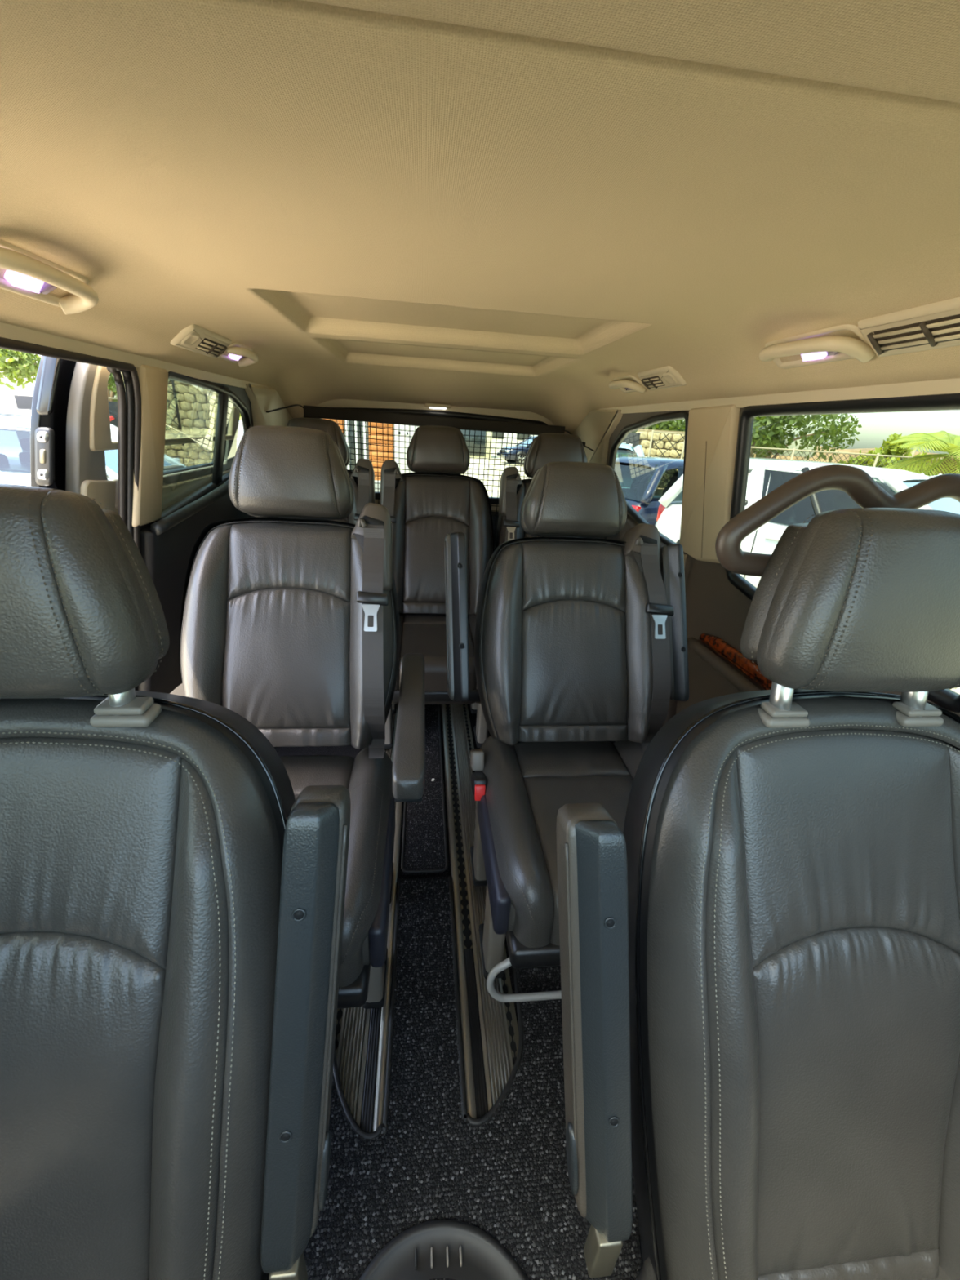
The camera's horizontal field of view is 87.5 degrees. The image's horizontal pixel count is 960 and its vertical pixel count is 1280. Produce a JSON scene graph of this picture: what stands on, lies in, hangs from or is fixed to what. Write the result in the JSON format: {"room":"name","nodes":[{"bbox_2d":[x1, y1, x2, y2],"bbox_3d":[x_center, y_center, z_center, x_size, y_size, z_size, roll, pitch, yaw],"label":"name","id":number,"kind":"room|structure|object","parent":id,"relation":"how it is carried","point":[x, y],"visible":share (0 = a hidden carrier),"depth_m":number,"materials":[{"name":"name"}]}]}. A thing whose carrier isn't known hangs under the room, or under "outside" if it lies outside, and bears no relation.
{"room":"vehicle interior","nodes":[
{"label":"vehicle interior","id":0,"kind":"room"},
{"bbox_2d":[134,382,253,690],"bbox_3d":[-0.983,0.152,1.050,0.354,1.470,4.200,1,23,-7],"label":"wall","id":1,"kind":"structure","parent":0,"point":[240,393],"depth_m":1.91,"materials":[{"name":"black"}]},
{"bbox_2d":[0,337,141,551],"bbox_3d":[-0.863,-0.221,0.946,0.156,0.613,0.872,1,23,-7],"label":"trim","id":2,"kind":"structure","parent":1,"relation":"attached to","point":[5,343],"depth_m":1.09,"materials":[{"name":"black rubber"}]},
{"bbox_2d":[106,367,126,524],"bbox_3d":[-0.917,-0.366,1.292,0.175,0.606,0.049,12,24,20],"label":"trim","id":3,"kind":"structure","parent":1,"relation":"attached to","point":[121,393],"depth_m":1.24,"materials":[{"name":"black rubber"}]},
{"bbox_2d":[115,368,133,537],"bbox_3d":[-0.903,-0.371,1.301,0.179,0.608,0.054,14,25,23],"label":"trim","id":4,"kind":"structure","parent":1,"relation":"attached to","point":[126,378],"depth_m":1.25,"materials":[{"name":"beige plastic"}]},
{"bbox_2d":[0,322,266,388],"bbox_3d":[-0.822,-0.778,1.192,0.111,0.235,3.240,1,23,-7],"label":"trim","id":5,"kind":"structure","parent":1,"relation":"attached to","point":[6,331],"depth_m":1.05,"materials":[{"name":"beige plastic"}]},
{"bbox_2d":[30,355,239,513],"bbox_3d":[-1.157,-0.273,1.815,0.377,1.358,1.217,1,23,-7],"label":"sliding door","id":6,"kind":"structure","parent":1,"relation":"in","point":[70,432],"depth_m":1.20,"materials":[{"name":"black paint"}]},
{"bbox_2d":[132,364,168,527],"bbox_3d":[-0.881,-0.506,1.332,0.116,0.403,0.143,1,23,-7],"label":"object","id":7,"kind":"structure","parent":1,"relation":"attached to","point":[147,500],"depth_m":1.32,"materials":[{"name":"beige plastic"}]},
{"bbox_2d":[150,480,228,534],"bbox_3d":[-0.955,-0.619,1.979,0.044,0.149,1.302,1,23,-6],"label":"trim","id":8,"kind":"structure","parent":1,"relation":"attached to","point":[164,524],"depth_m":1.56,"materials":[{"name":"grey plastic"}]},
{"bbox_2d":[137,492,254,693],"bbox_3d":[-1.131,-0.208,2.248,0.276,1.060,1.538,1,23,-7],"label":"trim","id":9,"kind":"structure","parent":1,"relation":"attached to","point":[166,556],"depth_m":1.63,"materials":[{"name":"black plastic"}]},
{"bbox_2d":[155,371,250,521],"bbox_3d":[-0.937,-0.679,1.750,0.120,0.415,0.796,1,23,-7],"label":"window","id":10,"kind":"structure","parent":1,"relation":"in","point":[224,394],"depth_m":1.77,"materials":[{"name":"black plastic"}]},
{"bbox_2d":[244,382,292,426],"bbox_3d":[-0.995,-0.943,2.358,0.136,0.464,0.848,1,23,-7],"label":"trim","id":11,"kind":"structure","parent":1,"relation":"attached to","point":[263,399],"depth_m":2.16,"materials":[{"name":"beige plastic"}]},
{"bbox_2d":[266,404,594,549],"bbox_3d":[-0.223,-0.755,2.524,1.495,0.708,0.316,1,23,-7],"label":"net","id":12,"kind":"object","parent":1,"relation":"hanging from","point":[309,411],"visible":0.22,"depth_m":2.50,"materials":[{"name":"black fabric"}]},
{"bbox_2d":[301,399,554,511],"bbox_3d":[-0.281,-0.678,3.092,2.090,1.480,0.198,1,23,-7],"label":"wall","id":13,"kind":"structure","parent":0,"point":[525,415],"depth_m":2.75,"materials":[{"name":"beige plastic"}]},
{"bbox_2d":[317,407,547,504],"bbox_3d":[-0.258,-1.045,2.878,1.395,0.493,0.106,1,23,-7],"label":"window","id":14,"kind":"structure","parent":13,"relation":"in","point":[427,412],"depth_m":2.87,"materials":[{"name":"clear glass"}]},
{"bbox_2d":[491,511,498,551],"bbox_3d":[-0.291,-0.403,3.111,1.500,0.800,0.030,1,23,-7],"label":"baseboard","id":15,"kind":"structure","parent":13,"relation":"attached to","point":[493,513],"depth_m":3.01,"materials":[{"name":"black plastic"}]},
{"bbox_2d":[273,703,614,1028],"bbox_3d":[-0.106,0.815,1.462,2.050,0.028,4.250,1,23,-7],"label":"floor","id":16,"kind":"structure","parent":0,"point":[348,750],"depth_m":2.12,"materials":[{"name":"carpet"}]},
{"bbox_2d":[254,417,374,749],"bbox_3d":[-0.690,-0.202,2.029,0.511,1.281,0.767,1,23,-7],"label":"seat","id":17,"kind":"object","parent":16,"relation":"on","point":[362,476],"visible":0.21,"depth_m":2.09,"materials":[{"name":"black leather"}]},
{"bbox_2d":[337,424,350,466],"bbox_3d":[-0.694,-0.831,2.131,0.275,0.184,0.084,1,23,-7],"label":"cushion","id":18,"kind":"object","parent":17,"relation":"on","point":[348,450],"depth_m":2.13,"materials":[{"name":"grey leather"}]},
{"bbox_2d":[334,703,402,1133],"bbox_3d":[-0.384,0.508,2.092,0.136,0.021,2.500,1,23,-7],"label":"rail","id":19,"kind":"object","parent":16,"relation":"on","point":[361,1041],"visible":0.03,"depth_m":1.13,"materials":[{"name":"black metal"}]},
{"bbox_2d":[379,425,493,748],"bbox_3d":[-0.178,-0.196,2.089,0.511,1.281,0.767,1,23,-7],"label":"seat","id":20,"kind":"object","parent":19,"relation":"on","point":[431,503],"visible":0.7,"depth_m":2.14,"materials":[{"name":"black leather"}]},
{"bbox_2d":[406,462,468,474],"bbox_3d":[-0.183,-0.825,2.191,0.275,0.184,0.084,1,23,-7],"label":"cushion","id":21,"kind":"object","parent":20,"relation":"on","point":[424,472],"depth_m":2.19,"materials":[{"name":"grey leather"}]},
{"bbox_2d":[400,704,448,875],"bbox_3d":[-0.247,0.445,2.226,0.150,0.014,1.440,1,23,-7],"label":"mat","id":22,"kind":"object","parent":16,"relation":"on","point":[424,841],"visible":0.59,"depth_m":1.78,"materials":[{"name":"carpet"}]},
{"bbox_2d":[303,875,642,1279],"bbox_3d":[-0.042,1.019,0.895,1.750,0.016,1.440,1,23,-7],"label":"carpet","id":23,"kind":"object","parent":16,"relation":"on","point":[503,1173],"visible":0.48,"depth_m":0.98,"materials":[{"name":"black carpet"}]},
{"bbox_2d":[0,483,351,1279],"bbox_3d":[-0.484,0.527,0.430,0.682,1.200,0.895,1,23,-7],"label":"seat","id":24,"kind":"object","parent":23,"relation":"on","point":[171,911],"visible":1,"depth_m":0.57,"materials":[{"name":"black leather"}]},
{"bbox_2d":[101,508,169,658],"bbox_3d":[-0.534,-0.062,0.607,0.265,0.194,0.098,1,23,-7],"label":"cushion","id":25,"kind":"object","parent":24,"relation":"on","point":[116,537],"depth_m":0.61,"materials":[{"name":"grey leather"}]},
{"bbox_2d":[169,424,425,1008],"bbox_3d":[-0.447,0.214,1.109,0.645,1.263,0.793,1,23,-7],"label":"passenger seat","id":26,"kind":"object","parent":23,"relation":"on","point":[290,623],"visible":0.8,"depth_m":1.15,"materials":[{"name":"black leather"}]},
{"bbox_2d":[245,440,353,519],"bbox_3d":[-0.450,-0.400,1.225,0.275,0.197,0.096,1,23,-7],"label":"cushion","id":27,"kind":"object","parent":26,"relation":"on","point":[263,517],"depth_m":1.22,"materials":[{"name":"grey leather"}]},
{"bbox_2d":[362,935,369,964],"bbox_3d":[-0.444,0.470,1.092,0.470,0.115,0.470,1,23,-7],"label":"seat cushion","id":28,"kind":"object","parent":26,"relation":"on","point":[366,939],"depth_m":0.90,"materials":[{"name":"grey leather"}]},
{"bbox_2d":[359,1219,528,1279],"bbox_3d":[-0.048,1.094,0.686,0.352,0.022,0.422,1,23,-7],"label":"console","id":29,"kind":"object","parent":23,"relation":"on","point":[438,1249],"visible":1,"depth_m":0.84,"materials":[{"name":"black plastic"}]},
{"bbox_2d":[444,461,689,1002],"bbox_3d":[0.234,0.223,1.242,0.651,1.219,0.788,1,23,-7],"label":"passenger seat","id":30,"kind":"object","parent":23,"relation":"on","point":[580,644],"visible":0.82,"depth_m":1.29,"materials":[{"name":"black leather"}]},
{"bbox_2d":[507,904,515,932],"bbox_3d":[0.254,0.458,1.220,0.470,0.115,0.470,1,23,-7],"label":"seat cushion","id":31,"kind":"object","parent":30,"relation":"on","point":[511,908],"depth_m":0.98,"materials":[{"name":"grey leather"}]},
{"bbox_2d":[520,467,609,537],"bbox_3d":[0.246,-0.376,1.366,0.275,0.183,0.092,1,23,-7],"label":"cushion","id":32,"kind":"object","parent":30,"relation":"on","point":[539,473],"depth_m":1.35,"materials":[{"name":"grey leather"}]},
{"bbox_2d":[556,464,959,1279],"bbox_3d":[0.483,0.507,0.542,0.732,1.260,0.917,1,23,-7],"label":"seat","id":33,"kind":"object","parent":23,"relation":"on","point":[760,974],"visible":1,"depth_m":0.68,"materials":[{"name":"black leather"}]},
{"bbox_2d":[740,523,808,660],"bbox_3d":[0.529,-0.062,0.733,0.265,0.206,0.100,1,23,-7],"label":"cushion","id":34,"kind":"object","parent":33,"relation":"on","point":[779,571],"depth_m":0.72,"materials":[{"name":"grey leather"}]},
{"bbox_2d":[440,703,518,1119],"bbox_3d":[-0.085,0.511,2.127,0.136,0.021,2.500,1,23,-7],"label":"rail","id":35,"kind":"object","parent":16,"relation":"on","point":[489,1026],"visible":0.5,"depth_m":1.33,"materials":[{"name":"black metal"}]},
{"bbox_2d":[494,432,606,550],"bbox_3d":[0.338,-0.190,2.150,0.511,1.281,0.767,1,23,-7],"label":"seat","id":36,"kind":"object","parent":16,"relation":"on","point":[546,447],"visible":0.26,"depth_m":2.16,"materials":[{"name":"black leather"}]},
{"bbox_2d":[523,436,536,478],"bbox_3d":[0.334,-0.819,2.252,0.275,0.184,0.084,1,23,-7],"label":"cushion","id":37,"kind":"object","parent":36,"relation":"on","point":[526,473],"depth_m":2.23,"materials":[{"name":"grey leather"}]},
{"bbox_2d":[0,0,959,434],"bbox_3d":[-0.102,-0.810,1.547,1.550,0.333,2.635,1,23,-7],"label":"ceiling","id":38,"kind":"structure","parent":0,"point":[372,206],"depth_m":0.54,"materials":[{"name":"fabric"}]},
{"bbox_2d":[0,240,98,315],"bbox_3d":[-0.657,-0.537,0.734,0.096,0.071,0.254,1,23,-7],"label":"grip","id":39,"kind":"object","parent":38,"relation":"attached to","point":[28,274],"visible":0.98,"depth_m":0.73,"materials":[{"name":"beige plastic"}]},
{"bbox_2d":[39,281,57,294],"bbox_3d":[-0.674,-0.549,0.775,0.027,0.025,0.026,1,23,-7],"label":"light","id":40,"kind":"object","parent":39,"relation":"attached to","point":[45,288],"depth_m":0.77,"materials":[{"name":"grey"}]},
{"bbox_2d":[169,324,231,357],"bbox_3d":[-0.738,-0.796,1.325,0.074,0.064,0.274,1,23,-7],"label":"ceiling vent","id":41,"kind":"object","parent":38,"relation":"in","point":[194,338],"visible":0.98,"depth_m":1.30,"materials":[{"name":"beige plastic"}]},
{"bbox_2d":[217,342,258,367],"bbox_3d":[-0.750,-0.892,1.556,0.096,0.071,0.196,1,23,-7],"label":"grip","id":42,"kind":"object","parent":38,"relation":"attached to","point":[242,355],"visible":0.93,"depth_m":1.54,"materials":[{"name":"beige plastic"}]},
{"bbox_2d":[424,402,451,409],"bbox_3d":[-0.225,-1.248,2.677,0.140,0.026,0.050,1,23,-7],"label":"recessed light","id":43,"kind":"object","parent":38,"relation":"in","point":[432,406],"visible":1,"depth_m":2.66,"materials":[{"name":"beige plastic"}]},
{"bbox_2d":[608,375,645,393],"bbox_3d":[0.517,-0.906,1.770,0.096,0.070,0.206,1,23,-7],"label":"grip","id":44,"kind":"object","parent":38,"relation":"attached to","point":[630,386],"visible":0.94,"depth_m":1.70,"materials":[{"name":"beige plastic"}]},
{"bbox_2d":[637,365,686,390],"bbox_3d":[0.558,-0.806,1.533,0.074,0.062,0.244,1,23,-7],"label":"ceiling vent","id":45,"kind":"object","parent":38,"relation":"in","point":[664,377],"visible":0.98,"depth_m":1.51,"materials":[{"name":"beige plastic"}]},
{"bbox_2d":[759,324,875,368],"bbox_3d":[0.612,-0.544,0.929,0.096,0.070,0.254,1,23,-7],"label":"grip","id":46,"kind":"object","parent":38,"relation":"attached to","point":[822,349],"visible":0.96,"depth_m":0.89,"materials":[{"name":"beige plastic"}]},
{"bbox_2d":[826,351,838,355],"bbox_3d":[0.629,-0.521,0.893,0.027,0.024,0.026,1,23,-7],"label":"switch","id":47,"kind":"object","parent":46,"relation":"attached to","point":[829,353],"depth_m":0.90,"materials":[{"name":"grey plastic"}]},
{"bbox_2d":[857,297,959,356],"bbox_3d":[0.651,-0.449,0.706,0.074,0.062,0.244,1,23,-7],"label":"ceiling vent","id":48,"kind":"object","parent":38,"relation":"in","point":[933,326],"visible":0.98,"depth_m":0.73,"materials":[{"name":"beige plastic"}]},
{"bbox_2d":[301,0,959,102],"bbox_3d":[0.065,-0.224,0.066,1.550,0.190,0.564,1,23,-7],"label":"ceiling","id":49,"kind":"structure","parent":0,"point":[911,47],"depth_m":0.29,"materials":[{"name":"fabric"}]},
{"bbox_2d":[606,408,959,715],"bbox_3d":[0.826,0.173,1.263,0.310,1.470,4.200,1,23,-7],"label":"panel","id":50,"kind":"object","parent":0,"point":[714,606],"depth_m":1.63,"materials":[{"name":"brown plastic"}]},
{"bbox_2d":[572,408,622,465],"bbox_3d":[0.575,-0.915,2.547,0.126,0.484,0.849,1,23,-7],"label":"trim","id":51,"kind":"structure","parent":50,"relation":"attached to","point":[596,429],"depth_m":2.37,"materials":[{"name":"beige plastic"}]},
{"bbox_2d":[606,513,676,726],"bbox_3d":[0.690,-0.195,2.546,0.234,1.010,1.379,1,23,-7],"label":"trim","id":52,"kind":"structure","parent":50,"relation":"attached to","point":[630,522],"depth_m":2.14,"materials":[{"name":"grey plastic"}]},
{"bbox_2d":[608,411,688,551],"bbox_3d":[0.651,-0.652,2.003,0.117,0.458,0.772,1,23,-7],"label":"window","id":53,"kind":"structure","parent":50,"relation":"in","point":[647,455],"depth_m":1.89,"materials":[{"name":"clear glass"}]},
{"bbox_2d":[684,554,687,568],"bbox_3d":[0.708,-0.127,1.805,0.021,0.389,0.133,17,27,29],"label":"trim","id":54,"kind":"structure","parent":50,"relation":"attached to","point":[685,555],"depth_m":1.69,"materials":[{"name":"brown plastic"}]},
{"bbox_2d":[701,440,706,557],"bbox_3d":[0.687,-0.423,1.537,0.071,0.345,0.002,1,23,-7],"label":"trim","id":55,"kind":"structure","parent":50,"relation":"attached to","point":[706,441],"depth_m":1.53,"materials":[{"name":"brown plastic"}]},
{"bbox_2d":[679,404,739,563],"bbox_3d":[0.694,-0.464,1.540,0.116,0.463,0.295,1,23,-7],"label":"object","id":56,"kind":"structure","parent":50,"relation":"attached to","point":[717,425],"depth_m":1.50,"materials":[{"name":"beige plastic"}]},
{"bbox_2d":[675,636,764,714],"bbox_3d":[0.852,0.494,1.409,0.163,0.650,1.308,1,23,-7],"label":"trim","id":57,"kind":"structure","parent":50,"relation":"attached to","point":[705,682],"depth_m":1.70,"materials":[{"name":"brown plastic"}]},
{"bbox_2d":[699,633,772,689],"bbox_3d":[0.816,0.205,1.164,0.028,0.063,1.196,1,23,-7],"label":"trim","id":58,"kind":"structure","parent":50,"relation":"attached to","point":[731,654],"depth_m":1.50,"materials":[{"name":"brown wood"}]},
{"bbox_2d":[598,377,959,413],"bbox_3d":[0.678,-0.760,1.369,0.111,0.235,3.240,1,23,-7],"label":"trim","id":59,"kind":"structure","parent":50,"relation":"attached to","point":[948,385],"depth_m":1.03,"materials":[{"name":"beige plastic"}]},
{"bbox_2d":[725,393,959,712],"bbox_3d":[0.757,-0.243,1.081,0.125,0.505,0.746,1,23,-7],"label":"window","id":60,"kind":"structure","parent":50,"relation":"in","point":[902,442],"depth_m":1.02,"materials":[{"name":"clear glass"}]},
{"label":"outside","id":61,"kind":"structure","parent":0,"visible":0},
{"label":"ground","id":62,"kind":"structure","parent":61,"visible":0},
{"bbox_2d":[0,408,31,417],"bbox_3d":[-9.061,-3.603,9.703,2.190,1.605,4.530,-8,26,-25],"label":"parked car","id":63,"kind":"object","parent":62,"relation":"on","point":[4,412],"visible":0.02,"depth_m":9.42,"materials":[{"name":"white paint"}]},
{"bbox_2d":[0,348,117,401],"bbox_3d":[-13.156,-8.261,16.841,5.124,4.036,4.545,1,23,-7],"label":"tree","id":64,"kind":"object","parent":62,"relation":"on","point":[16,365],"visible":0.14,"depth_m":15.11,"materials":[{"name":"green plant"}]},
{"bbox_2d":[8,389,117,426],"bbox_3d":[-11.371,-6.278,15.068,3.800,1.942,0.148,-12,27,-32],"label":"banner","id":65,"kind":"object","parent":62,"relation":"on","point":[22,402],"visible":0.09,"depth_m":13.99,"materials":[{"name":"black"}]},
{"bbox_2d":[0,417,186,485],"bbox_3d":[-5.603,-2.236,7.055,4.430,1.555,2.150,2,23,-3],"label":"parked car","id":66,"kind":"object","parent":62,"relation":"on","point":[15,433],"visible":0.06,"depth_m":6.21,"materials":[{"name":"white paint"}]},
{"bbox_2d":[120,371,237,466],"bbox_3d":[-7.672,-5.553,12.725,2.898,2.921,0.352,6,23,7],"label":"stone wall","id":67,"kind":"structure","parent":62,"relation":"on","point":[197,406],"depth_m":12.54,"materials":[{"name":"brown"}]},
{"bbox_2d":[165,379,184,445],"bbox_3d":[-8.003,-5.801,12.105,1.506,1.999,0.058,6,23,7],"label":"wire fence","id":68,"kind":"object","parent":67,"relation":"attached to","point":[176,408],"visible":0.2,"depth_m":12.11,"materials":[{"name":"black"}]},
{"bbox_2d":[236,420,244,446],"bbox_3d":[-7.592,-6.314,16.365,2.150,1.555,4.330,1,23,-5],"label":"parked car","id":69,"kind":"object","parent":62,"relation":"on","point":[240,433],"visible":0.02,"depth_m":15.66,"materials":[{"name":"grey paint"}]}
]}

